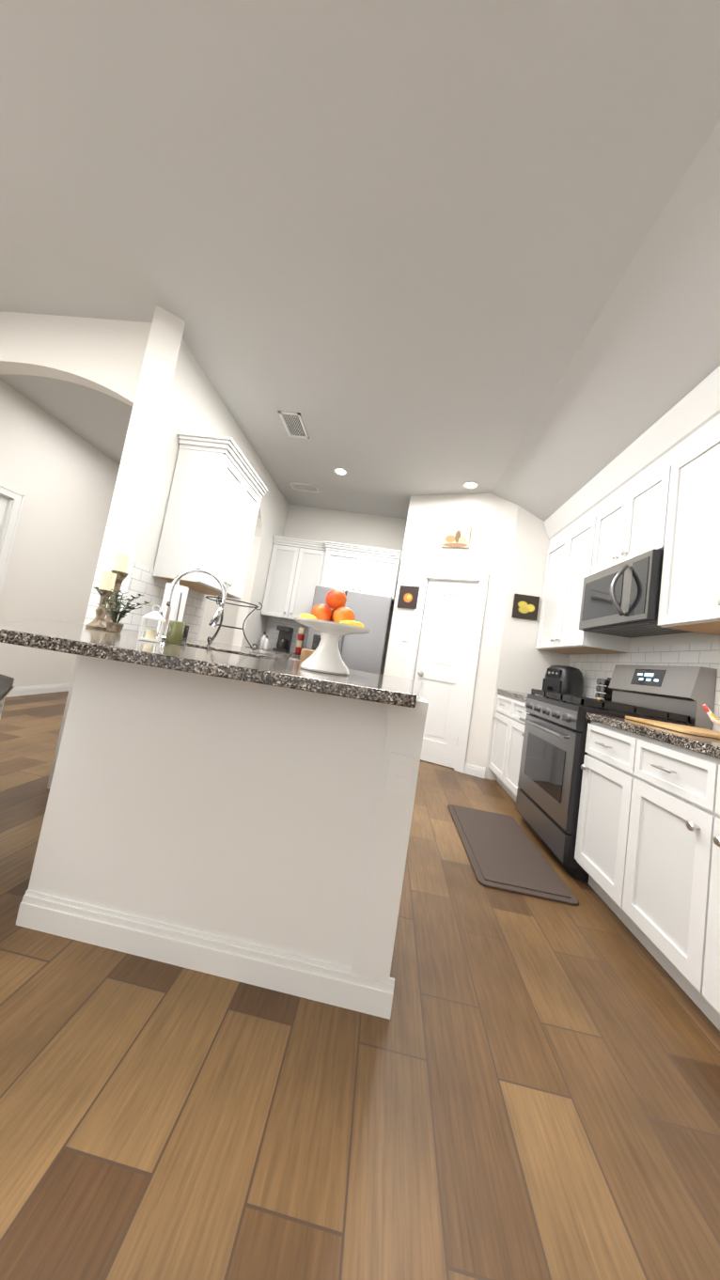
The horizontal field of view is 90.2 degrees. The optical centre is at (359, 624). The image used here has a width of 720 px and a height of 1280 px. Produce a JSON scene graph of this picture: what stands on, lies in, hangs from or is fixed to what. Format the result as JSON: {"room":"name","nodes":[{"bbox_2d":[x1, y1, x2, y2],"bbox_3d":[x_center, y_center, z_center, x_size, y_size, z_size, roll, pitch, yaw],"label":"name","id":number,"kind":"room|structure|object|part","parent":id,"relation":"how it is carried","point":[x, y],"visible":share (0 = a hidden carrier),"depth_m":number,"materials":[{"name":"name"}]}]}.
{"room":"kitchen","nodes":[
{"label":"kitchen","id":0,"kind":"room"},
{"bbox_2d":[0,379,119,686],"bbox_3d":[-3.796,-0.965,1.615,0.120,3.050,7.790,9,-5,5],"label":"wall","id":1,"kind":"structure","parent":0,"point":[58,476],"depth_m":4.04,"materials":[{"name":"white paint"}]},
{"bbox_2d":[0,495,8,530],"bbox_3d":[-3.706,-0.302,3.135,0.103,2.015,0.780,9,-5,5],"label":"hall door","id":2,"kind":"structure","parent":1,"relation":"in","point":[3,503],"depth_m":3.57,"materials":[{"name":"white wood"}]},
{"bbox_2d":[0,311,152,406],"bbox_3d":[-2.641,-0.707,2.481,2.071,3.050,0.120,9,-5,5],"label":"wall","id":3,"kind":"structure","parent":0,"point":[104,355],"depth_m":2.49,"materials":[{"name":"white paint"}]},
{"bbox_2d":[46,304,185,788],"bbox_3d":[-1.528,-0.545,2.303,0.174,3.050,0.174,12,-6,-32],"label":"wall","id":4,"kind":"structure","parent":0,"point":[136,468],"depth_m":2.28,"materials":[{"name":"white paint"}]},
{"bbox_2d":[120,339,288,647],"bbox_3d":[-1.448,-0.405,3.783,0.128,3.050,2.770,9,-5,5],"label":"wall","id":5,"kind":"structure","parent":0,"point":[196,404],"depth_m":2.83,"materials":[{"name":"white paint"}]},
{"bbox_2d":[152,431,267,599],"bbox_3d":[-1.187,-0.816,2.971,0.410,1.077,0.800,9,-5,5],"label":"upper cabinet","id":6,"kind":"object","parent":5,"relation":"attached to","point":[219,489],"visible":0.96,"depth_m":2.66,"materials":[{"name":"white wood"}]},
{"bbox_2d":[198,504,406,674],"bbox_3d":[-0.571,-0.148,5.144,5.760,3.050,0.120,9,-5,5],"label":"wall","id":7,"kind":"structure","parent":0,"point":[304,522],"depth_m":5.18,"materials":[{"name":"white paint"}]},
{"bbox_2d":[83,550,308,653],"bbox_3d":[-1.106,0.002,3.599,0.784,0.494,3.001,9,-5,5],"label":"backsplash","id":8,"kind":"structure","parent":7,"relation":"attached to","point":[106,561],"depth_m":2.23,"materials":[{"name":"tile"}]},
{"bbox_2d":[245,646,300,658],"bbox_3d":[-1.036,0.383,4.736,0.744,0.039,0.640,9,-5,5],"label":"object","id":9,"kind":"object","parent":7,"relation":"attached to","point":[292,655],"visible":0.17,"depth_m":4.43,"materials":[{"name":"stone"}]},
{"bbox_2d":[259,631,265,648],"bbox_3d":[-1.288,0.213,4.792,0.074,0.222,0.072,9,-5,5],"label":"soap bottle","id":10,"kind":"object","parent":9,"relation":"on","point":[260,644],"depth_m":4.76,"materials":[{"name":"white plastic"}]},
{"bbox_2d":[261,634,268,649],"bbox_3d":[-1.229,0.238,4.705,0.059,0.178,0.058,9,-5,5],"label":"soap bottle","id":11,"kind":"object","parent":9,"relation":"on","point":[264,642],"depth_m":4.69,"materials":[{"name":"white plastic"}]},
{"bbox_2d":[272,625,293,652],"bbox_3d":[-1.014,0.202,4.791,0.187,0.330,0.203,9,-5,5],"label":"coffee maker","id":12,"kind":"object","parent":9,"relation":"on","point":[284,640],"visible":1,"depth_m":4.73,"materials":[{"name":"black plastic"}]},
{"bbox_2d":[293,626,305,655],"bbox_3d":[-0.776,0.211,4.696,0.134,0.370,0.129,9,-5,5],"label":"mug tree","id":13,"kind":"object","parent":9,"relation":"on","point":[301,636],"visible":0.94,"depth_m":4.66,"materials":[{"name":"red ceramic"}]},
{"bbox_2d":[261,539,325,621],"bbox_3d":[-0.872,-0.556,4.972,0.744,1.010,0.330,9,-5,5],"label":"upper cabinet","id":14,"kind":"object","parent":7,"relation":"attached to","point":[300,569],"depth_m":4.82,"materials":[{"name":"white wood"}]},
{"bbox_2d":[317,546,400,604],"bbox_3d":[0.013,-0.647,4.880,0.979,0.570,0.390,9,-5,5],"label":"upper cabinet","id":15,"kind":"object","parent":7,"relation":"attached to","point":[342,568],"depth_m":4.69,"materials":[{"name":"white wood"}]},
{"bbox_2d":[0,690,719,1279],"bbox_3d":[-1.122,1.015,1.208,6.410,0.080,8.150,9,-5,5],"label":"floor","id":16,"kind":"structure","parent":0,"point":[519,1087],"depth_m":0.84,"materials":[{"name":"brown wood"}]},
{"bbox_2d":[0,673,14,718],"bbox_3d":[-1.960,0.559,1.667,0.386,0.632,0.487,13,-6,-37],"label":"stool","id":17,"kind":"object","parent":16,"relation":"on","point":[7,687],"visible":1,"depth_m":1.88,"materials":[{"name":"grey"}]},
{"bbox_2d":[15,655,427,1019],"bbox_3d":[-0.696,0.605,1.562,1.801,0.920,0.791,9,-5,5],"label":"half wall","id":18,"kind":"structure","parent":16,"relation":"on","point":[240,810],"depth_m":1.16,"materials":[{"name":"white paint"}]},
{"bbox_2d":[305,585,391,673],"bbox_3d":[-0.190,0.509,4.548,0.929,1.775,0.815,9,-5,5],"label":"fridge","id":19,"kind":"object","parent":16,"relation":"on","point":[385,638],"depth_m":4.23,"materials":[{"name":"silver metal"}]},
{"bbox_3d":[-0.396,0.282,4.209,0.356,0.900,0.066,9,-5,5],"label":"fridge handle","id":20,"kind":"part","parent":19,"relation":"part of","materials":[{"name":"silver metal"}]},
{"bbox_3d":[-0.206,0.433,4.252,0.929,1.680,0.080,9,-5,5],"label":"fridge door","id":21,"kind":"part","parent":19,"relation":"part of","materials":[{"name":"silver metal"}]},
{"bbox_2d":[351,700,428,981],"bbox_3d":[-0.671,0.636,1.872,1.763,0.920,1.454,9,-5,5],"label":"base cabinet","id":22,"kind":"object","parent":16,"relation":"on","point":[379,910],"depth_m":1.10,"materials":[{"name":"white"}]},
{"bbox_2d":[0,621,421,707],"bbox_3d":[-0.736,0.132,1.778,2.101,0.034,1.792,9,-5,5],"label":"countertop","id":23,"kind":"structure","parent":22,"relation":"on","point":[219,660],"depth_m":0.94,"materials":[{"name":"stone"}]},
{"bbox_2d":[85,553,129,629],"bbox_3d":[-1.331,-0.180,1.922,0.103,0.416,0.208,10,-5,-11],"label":"candle holders","id":24,"kind":"object","parent":23,"relation":"on","point":[116,577],"visible":0.79,"depth_m":1.86,"materials":[{"name":"brown metal"}]},
{"bbox_2d":[93,586,149,632],"bbox_3d":[-1.171,-0.061,1.749,0.235,0.201,0.229,9,-5,5],"label":"plant","id":25,"kind":"object","parent":23,"relation":"on","point":[115,626],"visible":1,"depth_m":1.72,"materials":[{"name":"green plant"}]},
{"bbox_2d":[137,605,165,642],"bbox_3d":[-0.829,-0.006,1.442,0.074,0.147,0.074,11,-5,-23],"label":"lantern","id":26,"kind":"object","parent":23,"relation":"on","point":[150,635],"visible":1,"depth_m":1.42,"materials":[{"name":"white metal"}]},
{"bbox_2d":[156,578,188,635],"bbox_3d":[-1.047,-0.092,2.012,0.150,0.345,0.150,9,-5,5],"label":"paper towel","id":27,"kind":"object","parent":23,"relation":"on","point":[179,599],"visible":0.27,"depth_m":1.97,"materials":[{"name":"white paper"}]},
{"bbox_2d":[165,620,185,644],"bbox_3d":[-0.765,0.035,1.488,0.062,0.095,0.061,9,-5,5],"label":"candle jar","id":28,"kind":"object","parent":23,"relation":"on","point":[175,632],"visible":0.96,"depth_m":1.46,"materials":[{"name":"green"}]},
{"bbox_2d":[182,624,189,638],"bbox_3d":[-1.278,0.052,2.599,0.099,0.090,0.082,9,-5,5],"label":"mug","id":29,"kind":"object","parent":23,"relation":"on","point":[186,631],"visible":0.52,"depth_m":2.58,"materials":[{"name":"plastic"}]},
{"bbox_2d":[155,568,226,639],"bbox_3d":[-0.828,-0.096,1.748,0.275,0.379,0.171,9,-5,5],"label":"faucet","id":30,"kind":"object","parent":23,"relation":"on","point":[165,614],"visible":0.88,"depth_m":1.78,"materials":[{"name":"silver metal"}]},
{"bbox_2d":[205,592,262,650],"bbox_3d":[-0.789,-0.018,2.147,0.333,0.302,0.345,9,-5,5],"label":"fruit stand","id":31,"kind":"object","parent":23,"relation":"on","point":[220,624],"visible":0.94,"depth_m":2.19,"materials":[{"name":"grey metal"}]},
{"bbox_2d":[298,648,314,662],"bbox_3d":[-0.232,0.151,1.671,0.090,0.065,0.089,9,-5,5],"label":"knife block","id":32,"kind":"object","parent":23,"relation":"on","point":[305,653],"visible":0.52,"depth_m":1.63,"materials":[{"name":"brown wood"}]},
{"bbox_2d":[294,589,370,674],"bbox_3d":[-0.102,0.020,1.280,0.276,0.296,0.276,9,-5,5],"label":"fruit bowl","id":33,"kind":"object","parent":23,"relation":"on","point":[335,623],"visible":1,"depth_m":1.23,"materials":[{"name":"white ceramic"}]},
{"bbox_2d":[385,752,413,795],"bbox_3d":[0.122,0.463,1.111,0.072,0.116,0.009,9,-5,5],"label":"outlet","id":34,"kind":"object","parent":22,"relation":"attached to","point":[399,773],"visible":1,"depth_m":1.11,"materials":[{"name":"white plastic"}]},
{"bbox_2d":[488,693,507,780],"bbox_3d":[1.663,1.161,3.387,0.663,0.876,0.518,9,-5,5],"label":"base cabinet","id":35,"kind":"object","parent":16,"relation":"on","point":[497,743],"depth_m":3.52,"materials":[{"name":"white wood"}]},
{"bbox_2d":[496,695,529,802],"bbox_3d":[1.632,1.122,2.998,0.663,0.876,0.514,9,-5,5],"label":"base cabinet","id":36,"kind":"object","parent":16,"relation":"on","point":[510,757],"depth_m":3.13,"materials":[{"name":"white wood"}]},
{"bbox_2d":[447,804,578,905],"bbox_3d":[0.873,1.372,2.251,0.490,0.017,0.995,9,-5,5],"label":"kitchen mat","id":37,"kind":"object","parent":16,"relation":"on","point":[503,852],"visible":0.98,"depth_m":2.07,"materials":[{"name":"brown rubber"}]},
{"bbox_2d":[574,720,624,902],"bbox_3d":[1.532,0.998,1.741,0.663,0.876,0.473,9,-5,5],"label":"base cabinet","id":38,"kind":"object","parent":16,"relation":"on","point":[600,766],"depth_m":1.85,"materials":[{"name":"white wood"}]},
{"bbox_2d":[515,664,716,882],"bbox_3d":[1.557,0.857,2.382,0.775,1.270,0.766,9,-5,5],"label":"range","id":39,"kind":"object","parent":16,"relation":"on","point":[554,753],"visible":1,"depth_m":2.19,"materials":[{"name":"silver metal"}]},
{"bbox_2d":[605,730,719,1030],"bbox_3d":[1.489,0.944,1.193,0.663,0.876,0.879,9,-5,5],"label":"base cabinet","id":40,"kind":"object","parent":16,"relation":"on","point":[647,854],"depth_m":1.37,"materials":[{"name":"white wood"}]},
{"bbox_2d":[0,0,719,521],"bbox_3d":[-0.686,-1.725,1.444,6.410,0.731,8.150,9,-5,5],"label":"ceiling","id":41,"kind":"structure","parent":0,"point":[397,254],"depth_m":1.67,"materials":[{"name":"grey paint"}]},
{"bbox_2d":[278,410,309,438],"bbox_3d":[-0.614,-1.854,3.351,0.200,0.008,0.360,9,-5,5],"label":"ceiling vent","id":42,"kind":"object","parent":41,"relation":"in","point":[293,424],"visible":1,"depth_m":3.33,"materials":[{"name":"white metal"}]},
{"bbox_2d":[289,482,319,492],"bbox_3d":[-0.712,-1.760,4.620,0.360,0.008,0.200,9,-5,5],"label":"ceiling vent","id":43,"kind":"object","parent":41,"relation":"in","point":[296,486],"visible":0.98,"depth_m":4.61,"materials":[{"name":"white metal"}]},
{"bbox_2d":[333,467,347,475],"bbox_3d":[-0.219,-1.730,4.074,0.170,0.006,0.170,9,-5,5],"label":"recessed light","id":44,"kind":"object","parent":41,"relation":"in","point":[338,471],"visible":1,"depth_m":4.07,"materials":[{"name":"white glass"}]},
{"bbox_2d":[462,481,478,489],"bbox_3d":[1.207,-1.517,3.919,0.170,0.006,0.170,9,-5,5],"label":"recessed light","id":45,"kind":"object","parent":41,"relation":"in","point":[470,485],"visible":1,"depth_m":3.92,"materials":[{"name":"white"}]},
{"bbox_2d":[383,493,569,780],"bbox_3d":[1.315,0.084,4.350,1.870,3.050,1.115,9,-5,5],"label":"wall","id":46,"kind":"structure","parent":0,"point":[508,546],"depth_m":3.86,"materials":[{"name":"white paint"}]},
{"bbox_2d":[0,483,488,778],"bbox_3d":[-1.009,-0.075,1.306,5.930,2.118,7.550,9,-5,5],"label":"door frame","id":47,"kind":"structure","parent":46,"relation":"attached to","point":[11,516],"depth_m":3.84,"materials":[{"name":"white wood"}]},
{"bbox_2d":[401,630,408,641],"bbox_3d":[0.522,0.140,4.167,0.072,0.116,0.010,7,-5,24],"label":"light switch","id":48,"kind":"object","parent":46,"relation":"attached to","point":[404,636],"visible":1,"depth_m":4.16,"materials":[{"name":"white plastic"}]},
{"bbox_2d":[397,585,419,608],"bbox_3d":[0.568,-0.317,4.209,0.230,0.260,0.025,7,-5,23],"label":"picture","id":49,"kind":"object","parent":46,"relation":"attached to","point":[408,596],"visible":0.86,"depth_m":4.20},
{"bbox_2d":[414,579,478,768],"bbox_3d":[0.904,0.506,4.005,0.548,2.015,0.220,9,-5,5],"label":"pantry door","id":50,"kind":"structure","parent":46,"relation":"in","point":[444,646],"depth_m":3.98,"materials":[{"name":"white wood"}]},
{"bbox_2d":[441,526,471,547],"bbox_3d":[1.098,-0.995,4.090,0.300,0.250,0.025,7,-5,23],"label":"picture","id":51,"kind":"object","parent":46,"relation":"attached to","point":[456,537],"visible":1,"depth_m":4.08},
{"bbox_2d":[511,593,539,620],"bbox_3d":[1.737,-0.179,3.766,0.250,0.250,0.025,9,-5,5],"label":"framed picture","id":52,"kind":"object","parent":46,"relation":"attached to","point":[525,606],"visible":0.86,"depth_m":3.75},
{"bbox_2d":[568,631,719,731],"bbox_3d":[2.038,-0.085,1.066,0.128,3.050,7.790,9,-5,5],"label":"wall","id":53,"kind":"structure","parent":0,"point":[593,667],"depth_m":2.48,"materials":[{"name":"tile"}]},
{"bbox_2d":[535,515,630,654],"bbox_3d":[2.043,-0.287,3.305,0.346,1.070,0.906,9,-5,5],"label":"upper cabinet","id":54,"kind":"object","parent":53,"relation":"attached to","point":[567,559],"depth_m":3.23,"materials":[{"name":"white wood"}]},
{"bbox_2d":[497,688,719,759],"bbox_3d":[1.635,0.591,2.230,0.673,0.039,2.930,9,-5,5],"label":"countertop","id":55,"kind":"structure","parent":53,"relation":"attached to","point":[707,745],"depth_m":1.55,"materials":[{"name":"stone"}]},
{"bbox_2d":[541,665,583,696],"bbox_3d":[1.863,0.541,3.331,0.359,0.315,0.317,9,-5,5],"label":"air fryer","id":56,"kind":"object","parent":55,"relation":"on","point":[566,679],"visible":0.73,"depth_m":3.22,"materials":[{"name":"black plastic"}]},
{"bbox_2d":[594,677,612,701],"bbox_3d":[1.968,0.552,2.878,0.093,0.250,0.120,9,-5,5],"label":"spice rack","id":57,"kind":"object","parent":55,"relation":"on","point":[607,694],"visible":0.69,"depth_m":2.85,"materials":[{"name":"grey metal"}]},
{"bbox_2d":[624,716,719,738],"bbox_3d":[1.676,0.530,1.780,0.450,0.015,0.430,9,-5,5],"label":"cutting board","id":58,"kind":"object","parent":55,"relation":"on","point":[699,731],"visible":0.94,"depth_m":1.74,"materials":[{"name":"brown wood"}]},
{"bbox_2d":[702,703,719,726],"bbox_3d":[1.861,0.456,1.747,0.249,0.180,0.170,9,-5,5],"label":"teapot","id":59,"kind":"object","parent":58,"relation":"on","point":[712,717],"visible":1,"depth_m":1.81,"materials":[{"name":"ceramic"}]},
{"bbox_2d":[588,467,659,576],"bbox_3d":[2.020,-0.640,2.493,0.346,0.520,0.766,9,-5,5],"label":"upper cabinet","id":60,"kind":"object","parent":53,"relation":"attached to","point":[655,485],"depth_m":2.52,"materials":[{"name":"white wood"}]},
{"bbox_2d":[578,548,692,638],"bbox_3d":[1.866,-0.176,2.459,0.488,0.428,0.758,9,-5,5],"label":"microwave","id":61,"kind":"object","parent":60,"relation":"attached to","point":[621,599],"visible":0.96,"depth_m":2.32,"materials":[{"name":"grey metal"}]},
{"bbox_2d":[652,425,719,635],"bbox_3d":[1.915,-0.494,1.620,0.346,0.990,1.076,9,-5,5],"label":"upper cabinet","id":62,"kind":"object","parent":53,"relation":"attached to","point":[686,522],"depth_m":1.93,"materials":[{"name":"white wood"}]}
]}

